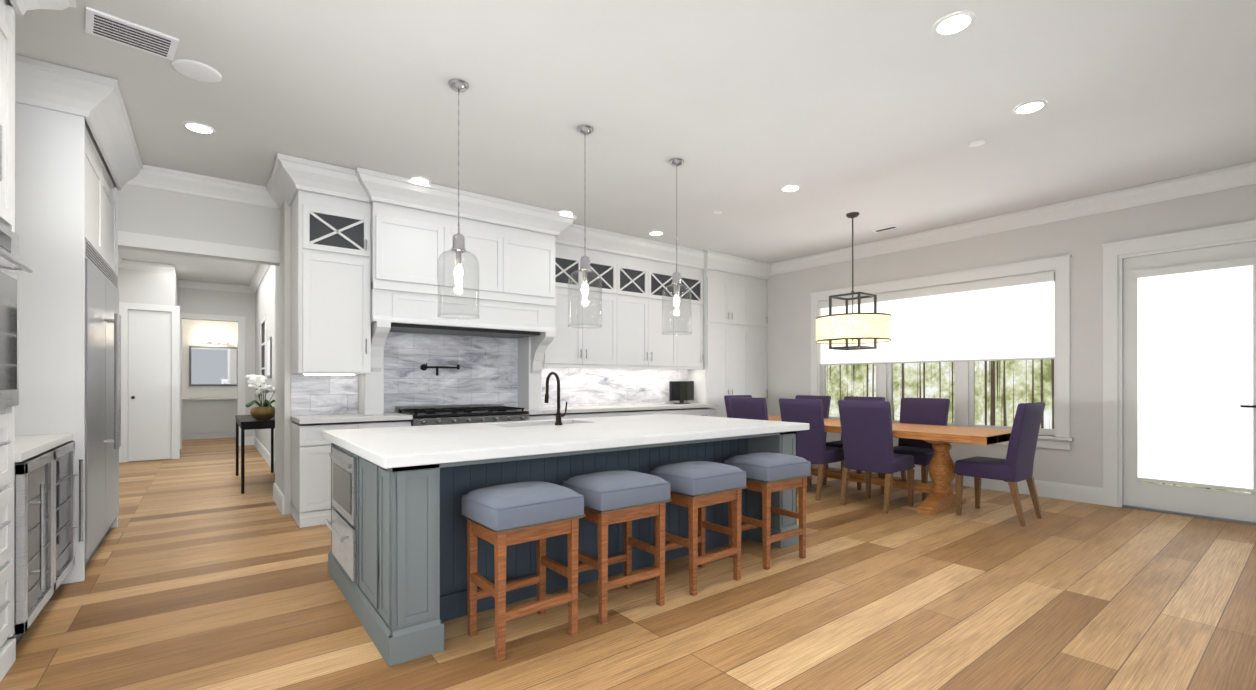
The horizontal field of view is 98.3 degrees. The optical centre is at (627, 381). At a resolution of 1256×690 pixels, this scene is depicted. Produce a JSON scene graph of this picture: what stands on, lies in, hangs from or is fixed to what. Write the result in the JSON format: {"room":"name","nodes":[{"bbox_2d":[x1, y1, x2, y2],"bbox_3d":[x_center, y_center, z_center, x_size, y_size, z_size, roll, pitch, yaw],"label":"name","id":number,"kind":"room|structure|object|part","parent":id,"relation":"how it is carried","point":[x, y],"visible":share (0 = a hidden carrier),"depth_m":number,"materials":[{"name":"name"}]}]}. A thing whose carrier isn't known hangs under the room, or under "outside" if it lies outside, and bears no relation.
{"room":"dining room","nodes":[
{"label":"dining room","id":0,"kind":"room"},
{"bbox_2d":[32,68,107,263],"bbox_3d":[-3.963,-1.391,3.529,0.710,0.956,0.834,0,0,-38],"label":"upper cabinet","id":1,"kind":"object","parent":0,"relation":"attached to","point":[70,156],"depth_m":3.34,"materials":[{"name":"grey wood"}]},
{"bbox_2d":[32,140,119,275],"bbox_3d":[-4.399,-1.390,4.092,0.710,0.956,0.835,0,0,-38],"label":"upper cabinet","id":2,"kind":"object","parent":0,"relation":"attached to","point":[45,263],"depth_m":4.34,"materials":[{"name":"grey wood"}]},
{"bbox_2d":[118,267,177,461],"bbox_3d":[-8.078,-0.307,9.171,0.700,3.120,1.600,0,0,-38],"label":"wall","id":3,"kind":"structure","parent":0,"point":[146,287],"depth_m":8.57,"materials":[{"name":"paint"}]},
{"bbox_2d":[128,310,171,460],"bbox_3d":[-7.554,0.065,8.591,0.512,2.356,0.068,0,0,-38],"label":"hall door","id":4,"kind":"structure","parent":3,"relation":"in","point":[149,376],"depth_m":8.58,"materials":[{"name":"white wood"}]},
{"bbox_2d":[118,161,1255,514],"bbox_3d":[-0.653,-0.308,5.779,8.300,3.117,16.350,0,0,-38],"label":"trim","id":5,"kind":"structure","parent":3,"relation":"attached to","point":[272,197],"depth_m":5.85,"materials":[{"name":"white wood"}]},
{"bbox_2d":[115,183,279,265],"bbox_3d":[-3.971,-1.521,5.085,1.200,0.700,0.150,0,0,-38],"label":"wall","id":6,"kind":"structure","parent":0,"point":[151,211],"depth_m":5.00,"materials":[{"name":"paint"}]},
{"bbox_2d":[182,319,236,397],"bbox_3d":[-9.491,-0.303,12.471,2.900,3.120,0.150,0,0,-38],"label":"wall","id":7,"kind":"structure","parent":0,"point":[194,332],"depth_m":12.29,"materials":[{"name":"white paint"}]},
{"bbox_2d":[189,346,236,385],"bbox_3d":[-9.435,-0.343,12.398,0.900,0.900,0.034,0,0,-38],"label":"bathroom mirror","id":8,"kind":"object","parent":7,"relation":"attached to","point":[212,366],"visible":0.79,"depth_m":12.36,"materials":[{"name":"silver metal"}]},
{"bbox_2d":[201,336,227,343],"bbox_3d":[-9.405,-0.943,12.361,0.500,0.160,0.130,0,0,-38],"label":"sconce","id":9,"kind":"object","parent":7,"relation":"attached to","point":[214,340],"visible":1,"depth_m":12.33,"materials":[{"name":"silver metal"}]},
{"bbox_2d":[178,287,254,436],"bbox_3d":[-7.873,-0.305,10.435,1.170,3.120,0.150,0,0,-38],"label":"wall","id":10,"kind":"structure","parent":0,"point":[206,301],"depth_m":10.52,"materials":[{"name":"paint"}]},
{"bbox_2d":[255,265,274,458],"bbox_3d":[-5.420,-0.307,8.382,0.200,3.120,6.100,0,0,-38],"label":"wall","id":11,"kind":"structure","parent":0,"point":[265,299],"depth_m":8.52,"materials":[{"name":"paint"}]},
{"bbox_2d":[260,315,266,396],"bbox_3d":[-6.000,-0.397,8.944,0.030,1.300,1.000,0,0,-38],"label":"shelf niche","id":12,"kind":"object","parent":11,"relation":"attached to","point":[263,347],"visible":0.85,"depth_m":8.98,"materials":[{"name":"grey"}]},
{"bbox_2d":[267,337,271,377],"bbox_3d":[-5.356,-0.348,8.116,0.023,0.600,0.500,0,0,-38],"label":"art","id":13,"kind":"object","parent":11,"relation":"attached to","point":[269,357],"visible":1,"depth_m":7.98,"materials":[{"name":"silver metal"}]},
{"bbox_2d":[275,199,293,514],"bbox_3d":[-0.882,-0.308,7.465,6.600,3.120,0.900,0,0,-38],"label":"wall","id":14,"kind":"structure","parent":0,"point":[283,420],"depth_m":5.16,"materials":[{"name":"paint"}]},
{"bbox_2d":[269,153,384,376],"bbox_3d":[-2.773,-0.969,4.975,0.800,1.796,0.730,0,0,-38],"label":"upper cabinet","id":15,"kind":"object","parent":14,"relation":"attached to","point":[369,247],"depth_m":4.86,"materials":[{"name":"grey wood"}]},
{"bbox_2d":[304,374,354,374],"bbox_3d":[-0.996,-0.127,6.500,4.980,0.140,0.050,0,0,-38],"label":"under-cabinet lights","id":16,"kind":"object","parent":15,"relation":"attached to","point":[329,374],"visible":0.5,"depth_m":5.09},
{"bbox_2d":[385,177,452,288],"bbox_3d":[-2.236,-1.393,5.448,0.687,0.947,0.640,0,0,-38],"label":"upper cabinet","id":17,"kind":"object","parent":14,"relation":"attached to","point":[418,218],"depth_m":5.20,"materials":[{"name":"grey wood"}]},
{"bbox_2d":[420,363,459,375],"bbox_3d":[-2.011,-0.130,5.868,0.390,0.140,0.220,0,0,-38],"label":"pot filler","id":18,"kind":"object","parent":14,"relation":"attached to","point":[423,367],"visible":1,"depth_m":5.83,"materials":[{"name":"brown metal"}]},
{"bbox_2d":[453,193,508,296],"bbox_3d":[-1.765,-1.393,5.812,0.749,0.947,0.640,0,0,-38],"label":"upper cabinet","id":19,"kind":"object","parent":14,"relation":"attached to","point":[484,225],"depth_m":5.60,"materials":[{"name":"grey wood"}]},
{"bbox_2d":[509,205,556,300],"bbox_3d":[-1.294,-1.393,6.176,0.687,0.947,0.640,0,0,-38],"label":"upper cabinet","id":20,"kind":"object","parent":14,"relation":"attached to","point":[532,233],"depth_m":5.95,"materials":[{"name":"grey wood"}]},
{"bbox_2d":[529,225,588,368],"bbox_3d":[-0.857,-1.032,6.697,0.599,1.667,0.350,0,0,-38],"label":"upper cabinet","id":21,"kind":"object","parent":14,"relation":"attached to","point":[569,347],"depth_m":6.57,"materials":[{"name":"grey wood"}]},
{"bbox_2d":[577,229,620,368],"bbox_3d":[-0.459,-1.032,7.004,0.651,1.667,0.350,0,0,-38],"label":"upper cabinet","id":22,"kind":"object","parent":14,"relation":"attached to","point":[604,249],"depth_m":6.91,"materials":[{"name":"grey wood"}]},
{"bbox_2d":[621,237,652,368],"bbox_3d":[-0.042,-1.031,7.327,0.651,1.667,0.350,0,0,-38],"label":"upper cabinet","id":23,"kind":"object","parent":14,"relation":"attached to","point":[636,256],"depth_m":7.22,"materials":[{"name":"grey wood"}]},
{"bbox_2d":[653,245,680,368],"bbox_3d":[0.376,-1.031,7.649,0.651,1.667,0.350,0,0,-38],"label":"upper cabinet","id":24,"kind":"object","parent":14,"relation":"attached to","point":[666,348],"depth_m":7.54,"materials":[{"name":"grey wood"}]},
{"bbox_2d":[681,249,696,368],"bbox_3d":[0.774,-1.031,7.957,0.600,1.667,0.350,0,0,-38],"label":"upper cabinet","id":25,"kind":"object","parent":14,"relation":"attached to","point":[688,258],"depth_m":7.82,"materials":[{"name":"grey wood"}]},
{"bbox_2d":[385,285,556,336],"bbox_3d":[-1.771,-0.735,5.820,1.920,0.369,0.618,0,0,-38],"label":"range hood","id":26,"kind":"object","parent":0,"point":[409,307],"depth_m":5.56,"materials":[{"name":"grey wood"}]},
{"bbox_2d":[0,437,1255,689],"bbox_3d":[-1.604,1.301,6.843,8.900,0.100,19.200,0,0,-38],"label":"floor","id":27,"kind":"structure","parent":0,"point":[202,573],"depth_m":2.94,"materials":[{"name":"brown wood"}]},
{"bbox_2d":[0,0,19,681],"bbox_3d":[-2.733,-0.312,1.887,0.650,3.116,0.865,0,0,-38],"label":"tall cabinet","id":28,"kind":"object","parent":27,"relation":"on","point":[9,61],"depth_m":2.36,"materials":[{"name":"grey wood"}]},
{"bbox_2d":[0,222,32,407],"bbox_3d":[-2.576,-0.269,2.021,0.381,0.750,0.756,0,0,-38],"label":"wall ovens","id":29,"kind":"object","parent":28,"relation":"in","point":[11,265],"visible":1,"depth_m":2.28,"materials":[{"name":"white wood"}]},
{"bbox_2d":[7,442,82,645],"bbox_3d":[-3.284,0.805,2.746,0.629,0.883,1.158,0,0,-38],"label":"beverage cooler","id":30,"kind":"object","parent":27,"relation":"on","point":[44,562],"visible":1,"depth_m":2.71,"materials":[{"name":"silver metal"}]},
{"bbox_2d":[85,239,120,565],"bbox_3d":[-4.134,0.173,3.846,0.788,2.150,1.540,0,0,-38],"label":"refrigerator","id":31,"kind":"object","parent":27,"relation":"on","point":[102,380],"visible":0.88,"depth_m":3.88,"materials":[{"name":"silver metal"}]},
{"bbox_2d":[182,401,236,439],"bbox_3d":[-9.263,0.836,12.174,1.300,0.840,0.556,0,0,-38],"label":"bathroom vanity","id":32,"kind":"object","parent":27,"relation":"on","point":[206,418],"depth_m":11.90,"materials":[{"name":"grey wood"}]},
{"bbox_2d":[182,397,236,400],"bbox_3d":[-9.257,0.396,12.168,1.340,0.040,0.586,0,0,-38],"label":"countertop","id":33,"kind":"structure","parent":32,"relation":"on","point":[183,399],"depth_m":11.90,"materials":[{"name":"white stone"}]},
{"bbox_2d":[235,415,274,493],"bbox_3d":[-4.585,0.851,6.752,0.430,0.800,1.500,0,0,-38],"label":"console table","id":34,"kind":"object","parent":27,"relation":"on","point":[245,422],"visible":0.73,"depth_m":6.20,"materials":[{"name":"black wood"}]},
{"bbox_2d":[245,375,274,419],"bbox_3d":[-4.275,0.184,6.452,0.436,0.531,0.401,0,0,-38],"label":"orchid arrangement","id":35,"kind":"object","parent":34,"relation":"on","point":[265,410],"visible":0.92,"depth_m":6.35,"materials":[{"name":"white plant"}]},
{"bbox_2d":[291,421,410,527],"bbox_3d":[-2.619,0.817,5.150,0.920,0.864,0.613,0,0,-38],"label":"base cabinet","id":36,"kind":"object","parent":27,"relation":"on","point":[310,459],"depth_m":4.73,"materials":[{"name":"grey wood"}]},
{"bbox_2d":[291,413,412,424],"bbox_3d":[-2.610,0.345,5.142,0.925,0.040,0.637,0,0,-38],"label":"countertop","id":37,"kind":"structure","parent":36,"relation":"on","point":[310,418],"depth_m":5.00,"materials":[{"name":"white stone"}]},
{"bbox_2d":[395,403,528,425],"bbox_3d":[-1.740,0.755,5.777,1.220,0.990,0.692,0,0,-38],"label":"range","id":38,"kind":"object","parent":27,"relation":"on","point":[423,415],"visible":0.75,"depth_m":5.65,"materials":[{"name":"silver metal"}]},
{"bbox_2d":[460,481,584,661],"bbox_3d":[-0.519,0.882,2.677,0.484,0.730,0.416,0,0,-38],"label":"stool","id":39,"kind":"object","parent":27,"relation":"on","point":[500,518],"visible":1,"depth_m":2.58,"materials":[{"name":"brown wood"}]},
{"bbox_2d":[528,413,580,419],"bbox_3d":[-1.015,0.818,6.394,0.661,0.864,0.607,0,0,-38],"label":"base cabinet","id":40,"kind":"object","parent":27,"relation":"on","point":[536,416],"depth_m":6.14,"materials":[{"name":"grey wood"}]},
{"bbox_2d":[324,431,798,666],"bbox_3d":[-0.343,0.811,3.866,3.063,0.875,1.511,0,0,-38],"label":"kitchen island","id":41,"kind":"object","parent":27,"relation":"on","point":[405,594],"depth_m":2.92,"materials":[{"name":"grey paint"}]},
{"bbox_3d":[-1.681,0.745,3.151,0.071,0.665,0.630,0,0,-38],"label":"microwave drawer in the kitchen island","id":42,"kind":"part","parent":41,"relation":"part of","materials":[{"name":"silver metal"}]},
{"bbox_2d":[322,414,808,468],"bbox_3d":[-0.306,0.348,3.878,3.075,0.050,1.600,0,0,-38],"label":"island countertop","id":43,"kind":"structure","parent":41,"relation":"on","point":[392,447],"depth_m":3.29,"materials":[{"name":"stone"}]},
{"bbox_2d":[544,372,566,424],"bbox_3d":[-0.545,0.125,4.090,0.106,0.396,0.227,0,0,-38],"label":"island faucet","id":44,"kind":"object","parent":43,"relation":"on","point":[559,415],"visible":1,"depth_m":4.01,"materials":[{"name":"black metal"}]},
{"bbox_2d":[581,413,620,417],"bbox_3d":[-0.564,0.818,6.742,0.723,0.864,0.607,0,0,-38],"label":"base cabinet","id":45,"kind":"object","parent":27,"relation":"on","point":[583,415],"depth_m":6.53,"materials":[{"name":"grey wood"}]},
{"bbox_2d":[521,401,720,416],"bbox_3d":[-0.082,0.347,7.096,3.005,0.040,0.637,0,0,-38],"label":"countertop","id":46,"kind":"structure","parent":45,"relation":"on","point":[570,408],"depth_m":6.80,"materials":[{"name":"white stone"}]},
{"bbox_2d":[669,381,693,403],"bbox_3d":[0.791,0.162,7.956,0.450,0.329,0.130,0,0,-38],"label":"television","id":47,"kind":"object","parent":46,"relation":"on","point":[681,391],"visible":0.98,"depth_m":7.92,"materials":[{"name":"black plastic"}]},
{"bbox_2d":[562,470,671,624],"bbox_3d":[-0.066,0.883,3.040,0.481,0.730,0.412,0,0,-38],"label":"stool","id":48,"kind":"object","parent":27,"relation":"on","point":[626,497],"visible":0.85,"depth_m":2.91,"materials":[{"name":"brown wood"}]},
{"bbox_2d":[621,409,656,415],"bbox_3d":[-0.090,0.819,7.109,0.723,0.864,0.607,0,0,-38],"label":"base cabinet","id":49,"kind":"object","parent":27,"relation":"on","point":[631,411],"depth_m":6.95,"materials":[{"name":"grey wood"}]},
{"bbox_2d":[657,409,692,414],"bbox_3d":[0.385,0.819,7.476,0.723,0.864,0.607,0,0,-38],"label":"base cabinet","id":50,"kind":"object","parent":27,"relation":"on","point":[659,411],"depth_m":7.35,"materials":[{"name":"grey wood"}]},
{"bbox_2d":[649,461,746,595],"bbox_3d":[0.438,0.883,3.417,0.477,0.730,0.408,0,0,-38],"label":"stool","id":51,"kind":"object","parent":27,"relation":"on","point":[697,488],"visible":0.88,"depth_m":3.29,"materials":[{"name":"brown wood"}]},
{"bbox_2d":[693,409,720,416],"bbox_3d":[0.836,0.820,7.824,0.662,0.864,0.607,0,0,-38],"label":"base cabinet","id":52,"kind":"object","parent":27,"relation":"on","point":[698,412],"depth_m":7.67,"materials":[{"name":"grey wood"}]},
{"bbox_2d":[677,249,771,417],"bbox_3d":[1.567,-0.306,8.418,1.560,3.116,0.590,0,0,-38],"label":"tall cabinet","id":53,"kind":"object","parent":27,"relation":"on","point":[732,319],"depth_m":8.22,"materials":[{"name":"grey wood"}]},
{"bbox_2d":[724,395,751,417],"bbox_3d":[1.655,0.722,7.256,0.517,1.060,0.613,0,0,-38],"label":"dining chair","id":54,"kind":"object","parent":27,"relation":"on","point":[728,405],"visible":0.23,"depth_m":7.27,"materials":[{"name":"purple fabric"}]},
{"bbox_2d":[730,397,767,419],"bbox_3d":[1.606,0.721,6.594,0.613,1.060,0.517,0,0,-38],"label":"dining chair","id":55,"kind":"object","parent":27,"relation":"on","point":[748,408],"visible":0.29,"depth_m":6.38,"materials":[{"name":"purple fabric"}]},
{"bbox_2d":[724,452,811,569],"bbox_3d":[0.986,0.883,3.853,0.484,0.730,0.416,0,0,-38],"label":"stool","id":56,"kind":"object","parent":27,"relation":"on","point":[767,473],"visible":0.85,"depth_m":3.71,"materials":[{"name":"brown wood"}]},
{"bbox_2d":[779,398,844,500],"bbox_3d":[2.046,0.720,6.025,0.613,1.060,0.517,0,0,-38],"label":"dining chair","id":57,"kind":"object","parent":27,"relation":"on","point":[812,448],"visible":0.62,"depth_m":5.80,"materials":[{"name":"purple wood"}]},
{"bbox_2d":[795,395,830,469],"bbox_3d":[2.295,0.721,7.152,0.613,1.060,0.517,0,0,-38],"label":"dining chair","id":58,"kind":"object","parent":27,"relation":"on","point":[826,400],"visible":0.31,"depth_m":7.10,"materials":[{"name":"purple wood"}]},
{"bbox_2d":[823,396,884,489],"bbox_3d":[2.736,0.721,6.583,0.613,1.060,0.517,0,0,-38],"label":"dining chair","id":59,"kind":"object","parent":27,"relation":"on","point":[838,444],"visible":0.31,"depth_m":6.58,"materials":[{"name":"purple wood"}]},
{"bbox_2d":[838,400,915,513],"bbox_3d":[2.486,0.720,5.455,0.613,1.060,0.517,0,0,-38],"label":"dining chair","id":60,"kind":"object","parent":27,"relation":"on","point":[867,433],"visible":1,"depth_m":5.29,"materials":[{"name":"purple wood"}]},
{"bbox_2d":[768,415,1011,514],"bbox_3d":[2.537,0.862,6.114,0.990,0.776,2.980,0,0,-38],"label":"dining table","id":61,"kind":"object","parent":27,"relation":"on","point":[941,470],"visible":0.58,"depth_m":5.30,"materials":[{"name":"brown wood"}]},
{"bbox_2d":[880,398,949,500],"bbox_3d":[3.176,0.720,6.013,0.613,1.060,0.517,0,0,-38],"label":"dining chair","id":62,"kind":"object","parent":27,"relation":"on","point":[929,411],"visible":0.5,"depth_m":6.05,"materials":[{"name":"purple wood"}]},
{"bbox_2d":[953,402,1045,526],"bbox_3d":[3.440,0.719,5.012,0.517,1.060,0.613,0,0,-38],"label":"dining chair","id":63,"kind":"object","parent":27,"relation":"on","point":[1014,467],"visible":1,"depth_m":4.81,"materials":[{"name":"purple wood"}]},
{"bbox_2d":[15,0,1255,285],"bbox_3d":[-1.604,-1.919,6.846,8.900,0.100,19.200,0,0,-38],"label":"ceiling","id":64,"kind":"structure","parent":0,"point":[875,114],"depth_m":3.64,"materials":[{"name":"paint"}]},
{"bbox_2d":[85,7,178,60],"bbox_3d":[-2.675,-1.866,2.935,0.266,0.014,0.364,0,0,43],"label":"ceiling vent","id":65,"kind":"object","parent":64,"relation":"in","point":[121,31],"depth_m":2.92,"materials":[{"name":"white metal"}]},
{"bbox_2d":[171,59,221,82],"bbox_3d":[-2.585,-1.866,3.259,0.236,0.012,0.254,0,0,-38],"label":"ceiling speaker","id":66,"kind":"object","parent":64,"relation":"attached to","point":[196,70],"depth_m":3.25,"materials":[{"name":"white plastic"}]},
{"bbox_2d":[183,122,214,133],"bbox_3d":[-3.165,-1.867,4.009,0.188,0.007,0.188,0,0,7],"label":"recessed light","id":67,"kind":"object","parent":64,"relation":"in","point":[193,126],"depth_m":4.01,"materials":[{"name":"white plastic"}]},
{"bbox_2d":[409,177,429,182],"bbox_3d":[-1.940,-1.866,5.057,0.188,0.007,0.188,0,0,7],"label":"recessed light","id":68,"kind":"object","parent":64,"relation":"in","point":[421,179],"depth_m":5.02,"materials":[{"name":"white plastic"}]},
{"bbox_2d":[437,78,479,319],"bbox_3d":[-1.066,-1.137,3.419,0.256,1.470,0.256,0,0,-38],"label":"pendant light","id":69,"kind":"object","parent":64,"relation":"hanging from","point":[458,238],"visible":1,"depth_m":3.41,"materials":[{"name":"clear glass"}]},
{"bbox_2d":[559,210,572,214],"bbox_3d":[-0.702,-1.865,6.039,0.188,0.007,0.188,0,0,43],"label":"recessed light","id":70,"kind":"object","parent":64,"relation":"in","point":[568,212],"depth_m":5.99,"materials":[{"name":"white"}]},
{"bbox_2d":[568,125,601,328],"bbox_3d":[-0.319,-1.137,4.022,0.256,1.470,0.256,0,0,-38],"label":"pendant light","id":71,"kind":"object","parent":64,"relation":"hanging from","point":[584,130],"visible":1,"depth_m":4.01,"materials":[{"name":"clear glass"}]},
{"bbox_2d":[648,231,662,235],"bbox_3d":[0.351,-1.865,6.853,0.188,0.007,0.188,0,0,43],"label":"recessed light","id":72,"kind":"object","parent":64,"relation":"in","point":[655,233],"depth_m":6.84,"materials":[{"name":"white"}]},
{"bbox_2d":[662,158,691,334],"bbox_3d":[0.413,-1.136,4.613,0.256,1.470,0.256,0,0,-38],"label":"pendant light","id":73,"kind":"object","parent":64,"relation":"hanging from","point":[676,283],"visible":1,"depth_m":4.60,"materials":[{"name":"clear glass"}]},
{"bbox_2d":[780,184,800,191],"bbox_3d":[1.572,-1.866,5.256,0.188,0.007,0.188,0,0,7],"label":"recessed light","id":74,"kind":"object","parent":64,"relation":"in","point":[788,188],"depth_m":5.25,"materials":[{"name":"white"}]},
{"bbox_2d":[816,212,891,349],"bbox_3d":[2.510,-1.115,6.069,0.786,1.510,0.786,0,0,-38],"label":"pendant chandelier","id":75,"kind":"object","parent":64,"relation":"hanging from","point":[846,328],"visible":1,"depth_m":5.82,"materials":[{"name":"beige fabric"}]},
{"bbox_2d":[871,225,899,232],"bbox_3d":[3.146,-1.862,6.638,0.120,0.014,0.300,0,0,-38],"label":"ceiling vent","id":76,"kind":"object","parent":64,"relation":"in","point":[892,226],"depth_m":6.61,"materials":[{"name":"white metal"}]},
{"bbox_2d":[933,11,974,35],"bbox_3d":[1.705,-1.869,2.844,0.188,0.007,0.188,0,0,7],"label":"recessed light","id":77,"kind":"object","parent":64,"relation":"in","point":[952,24],"depth_m":2.83,"materials":[{"name":"white plastic"}]},
{"bbox_2d":[968,139,985,146],"bbox_3d":[2.723,-1.865,4.241,0.130,0.012,0.121,0,0,-38],"label":"ceiling speaker","id":78,"kind":"object","parent":64,"relation":"attached to","point":[978,142],"depth_m":4.25,"materials":[{"name":"white plastic"}]},
{"bbox_2d":[1013,100,1046,114],"bbox_3d":[2.742,-1.868,3.709,0.188,0.007,0.188,0,0,43],"label":"recessed light","id":79,"kind":"object","parent":64,"relation":"in","point":[1028,107],"depth_m":3.70,"materials":[{"name":"white"}]},
{"bbox_2d":[767,184,1255,487],"bbox_3d":[4.774,-0.310,5.707,0.200,3.120,9.600,0,0,-38],"label":"wall","id":80,"kind":"structure","parent":0,"point":[1080,240],"depth_m":5.79,"materials":[{"name":"paint"}]},
{"bbox_2d":[810,255,1073,449],"bbox_3d":[3.732,-0.301,6.956,0.200,2.045,3.150,0,0,-38],"label":"window","id":81,"kind":"structure","parent":80,"relation":"in","point":[1056,437],"depth_m":6.46,"materials":[{"name":"white wood"}]},
{"bbox_2d":[818,272,1054,364],"bbox_3d":[3.709,-0.702,6.938,0.080,0.929,2.826,0,0,-38],"label":"window shade","id":82,"kind":"object","parent":81,"relation":"attached to","point":[1011,318],"visible":0.96,"depth_m":6.54,"materials":[{"name":"white fabric"}]},
{"bbox_2d":[1101,220,1255,525],"bbox_3d":[5.233,-0.068,5.039,0.170,2.635,1.260,0,0,-38],"label":"door frame","id":83,"kind":"structure","parent":80,"relation":"attached to","point":[1115,254],"depth_m":5.40,"materials":[{"name":"white wood"}]},
{"bbox_2d":[1123,241,1255,521],"bbox_3d":[5.223,0.004,5.031,0.105,2.450,0.960,0,0,-38],"label":"door leaf","id":84,"kind":"structure","parent":80,"relation":"in","point":[1189,367],"depth_m":5.03,"materials":[{"name":"white"}]},
{"label":"outside","id":85,"kind":"structure","parent":0,"visible":0},
{"bbox_2d":[826,359,1250,493],"bbox_3d":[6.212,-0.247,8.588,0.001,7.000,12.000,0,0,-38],"label":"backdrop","id":86,"kind":"structure","parent":85,"point":[986,379],"depth_m":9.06,"materials":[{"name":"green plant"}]}
]}

